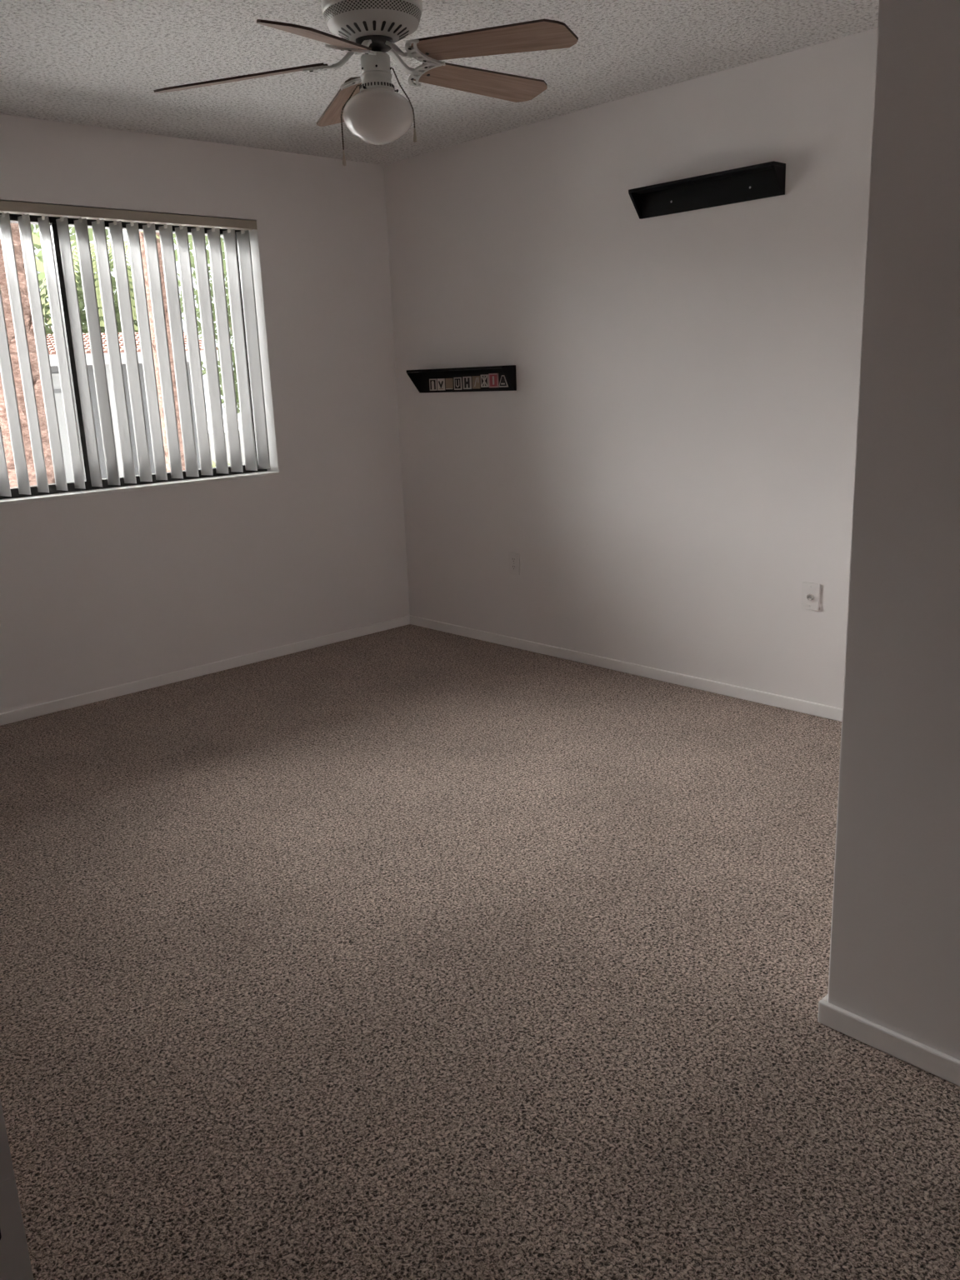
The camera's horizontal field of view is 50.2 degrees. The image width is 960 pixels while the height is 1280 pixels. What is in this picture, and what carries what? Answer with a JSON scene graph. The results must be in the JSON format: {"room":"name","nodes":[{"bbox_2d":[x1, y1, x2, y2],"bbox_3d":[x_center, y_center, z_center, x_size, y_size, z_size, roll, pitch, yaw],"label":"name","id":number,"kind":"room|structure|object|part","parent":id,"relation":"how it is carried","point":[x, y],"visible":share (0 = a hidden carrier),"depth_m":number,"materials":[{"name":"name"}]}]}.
{"room":"empty bedroom","nodes":[
{"label":"empty bedroom","id":0,"kind":"room"},
{"bbox_2d":[0,114,409,713],"bbox_3d":[-1.758,-0.897,4.552,3.828,2.540,0.200,-15,19,-41],"label":"wall","id":1,"kind":"structure","parent":0,"point":[102,591],"depth_m":4.98,"materials":[{"name":"paint"}]},
{"bbox_2d":[0,213,279,505],"bbox_3d":[-1.770,-1.236,4.446,1.872,1.198,0.179,-15,19,-41],"label":"window","id":2,"kind":"structure","parent":1,"relation":"in","point":[53,494],"depth_m":4.69,"materials":[{"name":"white metal"}]},
{"bbox_3d":[-1.793,-1.246,4.498,0.040,1.084,0.051,-15,19,-41],"label":"meeting rail","id":3,"kind":"part","parent":2,"relation":"part of","materials":[{"name":"brown metal"}]},
{"bbox_2d":[0,200,270,496],"bbox_3d":[-1.746,-1.243,4.417,1.864,1.164,0.103,-15,19,-41],"label":"vertical blind","id":4,"kind":"object","parent":2,"relation":"attached to","point":[82,213],"visible":1,"depth_m":4.60,"materials":[{"name":"beige plastic"}]},
{"bbox_3d":[-1.724,-0.659,4.571,1.872,0.015,0.114,-15,19,-41],"label":"sill","id":5,"kind":"part","parent":2,"relation":"part of","materials":[{"name":"white paint"}]},
{"bbox_2d":[0,615,410,725],"bbox_3d":[-1.672,0.235,4.734,3.518,0.052,0.013,-15,19,-41],"label":"baseboard","id":6,"kind":"structure","parent":1,"relation":"attached to","point":[17,715],"depth_m":4.96,"materials":[{"name":"white paint"}]},
{"bbox_2d":[0,0,879,164],"bbox_3d":[-0.489,-1.612,1.747,5.400,0.150,5.900,-15,19,-41],"label":"ceiling","id":7,"kind":"structure","parent":0,"point":[100,63],"depth_m":3.54,"materials":[{"name":"white paint"}]},
{"bbox_2d":[153,0,578,166],"bbox_3d":[-0.248,-1.572,2.827,1.159,0.489,1.179,-15,19,-41],"label":"ceiling fan","id":8,"kind":"object","parent":7,"relation":"hanging from","point":[368,104],"visible":1,"depth_m":2.76,"materials":[{"name":"brown wood"}]},
{"bbox_3d":[-0.660,-1.554,2.832,0.477,0.006,0.132,-7,27,4],"label":"blade","id":9,"kind":"part","parent":8,"relation":"part of","materials":[{"name":"brown wood"}]},
{"bbox_3d":[-0.388,-1.458,2.474,0.132,0.006,0.477,14,27,11],"label":"blade","id":10,"kind":"part","parent":8,"relation":"part of","materials":[{"name":"brown wood"}]},
{"bbox_3d":[-0.408,-1.662,3.158,0.132,0.006,0.477,-20,16,-14],"label":"blade","id":11,"kind":"part","parent":8,"relation":"part of","materials":[{"name":"brown wood"}]},
{"bbox_3d":[-0.368,-1.599,2.810,0.076,0.051,0.021,-1,15,4],"label":"blade arm","id":12,"kind":"part","parent":8,"relation":"part of","materials":[{"name":"grey metal"}]},
{"bbox_3d":[-0.352,-1.442,2.824,0.066,0.168,0.007,-6,15,-15],"label":"pull chain","id":13,"kind":"part","parent":8,"relation":"part of","materials":[{"name":"brown metal"}]},
{"bbox_3d":[-0.310,-1.582,2.732,0.021,0.051,0.074,2,15,18],"label":"blade arm","id":14,"kind":"part","parent":8,"relation":"part of","materials":[{"name":"grey metal"}]},
{"bbox_3d":[-0.281,-1.453,2.845,0.197,0.140,0.197,-15,19,-41],"label":"glass globe","id":15,"kind":"part","parent":8,"relation":"part of","materials":[{"name":"white glass"}]},
{"bbox_3d":[-0.221,-1.593,2.761,0.076,0.051,0.021,8,18,35],"label":"blade arm","id":16,"kind":"part","parent":8,"relation":"part of","materials":[{"name":"grey metal"}]},
{"bbox_3d":[-0.224,-1.617,2.856,0.077,0.052,0.021,-13,18,-36],"label":"blade arm","id":17,"kind":"part","parent":8,"relation":"part of","materials":[{"name":"grey metal"}]},
{"bbox_3d":[-0.212,-1.490,2.813,0.066,0.160,0.006,3,16,21],"label":"pull chain","id":18,"kind":"part","parent":8,"relation":"part of","materials":[{"name":"brown metal"}]},
{"bbox_3d":[0.002,-1.658,3.041,0.477,0.006,0.132,-14,5,-38],"label":"blade","id":19,"kind":"part","parent":8,"relation":"part of","materials":[{"name":"brown wood"}]},
{"bbox_3d":[0.024,-1.524,2.610,0.477,0.006,0.132,14,8,32],"label":"blade","id":20,"kind":"part","parent":8,"relation":"part of","materials":[{"name":"brown wood"}]},
{"bbox_2d":[0,624,959,1279],"bbox_3d":[-0.283,0.901,2.287,5.400,0.120,5.600,-15,19,-41],"label":"floor","id":21,"kind":"structure","parent":0,"point":[409,952],"depth_m":2.36,"materials":[{"name":"carpet"}]},
{"bbox_2d":[383,27,877,708],"bbox_3d":[0.882,-0.962,4.382,0.200,2.540,3.656,-15,19,-41],"label":"wall","id":22,"kind":"structure","parent":0,"point":[670,461],"depth_m":4.37,"materials":[{"name":"paint"}]},
{"bbox_2d":[406,365,516,392],"bbox_3d":[-0.104,-1.304,5.138,0.094,0.118,0.710,-15,19,-41],"label":"wall shelf","id":23,"kind":"object","parent":22,"relation":"attached to","point":[491,377],"visible":1,"depth_m":5.14,"materials":[{"name":"black paint"}]},
{"bbox_2d":[508,551,519,574],"bbox_3d":[0.173,-0.387,5.176,0.010,0.114,0.072,-15,19,-41],"label":"outlet","id":24,"kind":"object","parent":22,"relation":"attached to","point":[514,557],"visible":1,"depth_m":5.17,"materials":[{"name":"white plastic"}]},
{"bbox_2d":[510,556,515,562],"bbox_3d":[0.170,-0.405,5.169,0.002,0.027,0.034,-15,19,-41],"label":"receptacle","id":25,"kind":"object","parent":24,"relation":"attached to","point":[512,558],"depth_m":5.17,"materials":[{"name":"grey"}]},
{"bbox_2d":[511,564,516,569],"bbox_3d":[0.171,-0.367,5.179,0.002,0.027,0.034,-15,19,-41],"label":"receptacle","id":26,"kind":"object","parent":24,"relation":"attached to","point":[513,566],"depth_m":5.18,"materials":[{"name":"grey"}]},
{"bbox_2d":[410,615,842,721],"bbox_3d":[0.821,0.160,4.629,0.013,0.052,3.543,-15,19,-41],"label":"baseboard","id":27,"kind":"structure","parent":22,"relation":"attached to","point":[771,699],"depth_m":4.68,"materials":[{"name":"white paint"}]},
{"bbox_2d":[628,160,785,219],"bbox_3d":[0.861,-1.730,3.955,0.084,0.106,0.661,-15,19,-41],"label":"wall shelf","id":28,"kind":"object","parent":22,"relation":"attached to","point":[764,180],"visible":1,"depth_m":3.95,"materials":[{"name":"black paint"}]},
{"bbox_2d":[800,581,819,610],"bbox_3d":[1.291,-0.170,4.008,0.018,0.108,0.074,-15,19,-41],"label":"cable jack","id":29,"kind":"object","parent":22,"relation":"attached to","point":[810,591],"visible":1,"depth_m":4.00,"materials":[{"name":"white plastic"}]},
{"bbox_2d":[827,0,959,1059],"bbox_3d":[2.018,-0.425,1.933,2.000,2.440,1.744,-15,19,-41],"label":"wall","id":30,"kind":"structure","parent":0,"point":[894,961],"depth_m":1.87,"materials":[{"name":"paint"}]},
{"bbox_2d":[817,994,959,1086],"bbox_3d":[1.979,0.752,2.163,1.800,0.052,1.757,-15,19,-41],"label":"baseboard","id":31,"kind":"structure","parent":30,"relation":"attached to","point":[943,1066],"depth_m":2.08,"materials":[{"name":"white paint"}]},
{"bbox_3d":[-1.213,-0.096,1.377,0.110,2.540,5.300,-15,19,-41],"label":"wall","id":32,"kind":"structure","parent":0,"visible":0},
{"bbox_2d":[0,1098,34,1279],"bbox_3d":[-0.004,0.297,0.175,0.126,2.088,0.926,-15,19,-41],"label":"door","id":33,"kind":"structure","parent":32,"relation":"in","point":[15,1263],"depth_m":0.52,"materials":[{"name":"white paint"}]},
{"bbox_3d":[-0.250,0.308,0.505,0.046,0.070,0.001,-15,19,-41],"label":"strike plate","id":34,"kind":"part","parent":33,"relation":"part of","materials":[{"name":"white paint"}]},
{"label":"outside","id":35,"kind":"structure","parent":0,"visible":0},
{"bbox_2d":[206,413,241,432],"bbox_3d":[-15.668,-5.562,32.388,75.000,0.300,59.750,-15,19,-41],"label":"ground","id":36,"kind":"structure","parent":35,"point":[209,424],"depth_m":54.62,"materials":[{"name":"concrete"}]},
{"bbox_2d":[0,222,159,487],"bbox_3d":[-3.639,-2.353,7.943,2.712,4.823,2.688,-15,19,-41],"label":"palm tree","id":37,"kind":"object","parent":36,"relation":"on","point":[14,227],"visible":0.13,"depth_m":7.85,"materials":[{"name":"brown plant"}]},
{"bbox_2d":[30,224,184,335],"bbox_3d":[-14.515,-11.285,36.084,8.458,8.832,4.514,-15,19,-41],"label":"leafy tree","id":38,"kind":"object","parent":36,"relation":"on","point":[80,293],"visible":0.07,"depth_m":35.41,"materials":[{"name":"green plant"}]},
{"bbox_2d":[35,224,226,471],"bbox_3d":[-3.920,-3.774,12.375,2.746,5.370,2.777,-15,19,-41],"label":"palm tree","id":39,"kind":"object","parent":36,"relation":"on","point":[42,275],"visible":0.06,"depth_m":12.33,"materials":[{"name":"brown plant"}]},
{"bbox_2d":[45,331,219,481],"bbox_3d":[-8.601,-4.633,20.733,5.900,3.190,4.900,-8,16,-22],"label":"fence","id":40,"kind":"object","parent":36,"relation":"on","point":[50,339],"visible":0.2,"depth_m":19.28,"materials":[{"name":"grey paint"}]},
{"bbox_3d":[-7.984,-4.559,18.796,0.750,0.070,0.014,-8,16,-22],"label":"door rail","id":41,"kind":"part","parent":40,"relation":"part of","materials":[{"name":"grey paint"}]},
{"bbox_3d":[-7.959,-3.756,19.025,0.750,2.300,0.028,-8,16,-22],"label":"garage door","id":42,"kind":"part","parent":40,"relation":"part of","materials":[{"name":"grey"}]},
{"bbox_3d":[-6.843,-3.913,19.213,0.180,2.420,0.180,-8,16,-22],"label":"porch post","id":43,"kind":"part","parent":40,"relation":"part of","materials":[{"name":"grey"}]},
{"bbox_2d":[174,235,239,413],"bbox_3d":[-6.026,-8.946,27.866,5.034,7.758,3.783,-15,19,-41],"label":"leafy tree","id":44,"kind":"object","parent":36,"relation":"on","point":[192,265],"visible":0.02,"depth_m":27.01,"materials":[{"name":"green plant"}]},
{"bbox_2d":[211,458,229,467],"bbox_3d":[-3.499,-1.957,14.033,1.171,1.126,1.154,-15,19,-41],"label":"shrub","id":45,"kind":"object","parent":36,"relation":"on","point":[213,465],"visible":0.02,"depth_m":13.88,"materials":[{"name":"green plant"}]},
{"bbox_2d":[208,430,244,465],"bbox_3d":[-1.802,-3.025,17.324,5.500,1.250,0.201,-8,16,-20],"label":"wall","id":46,"kind":"structure","parent":36,"relation":"on","point":[211,440],"depth_m":16.29,"materials":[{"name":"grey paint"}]}
]}

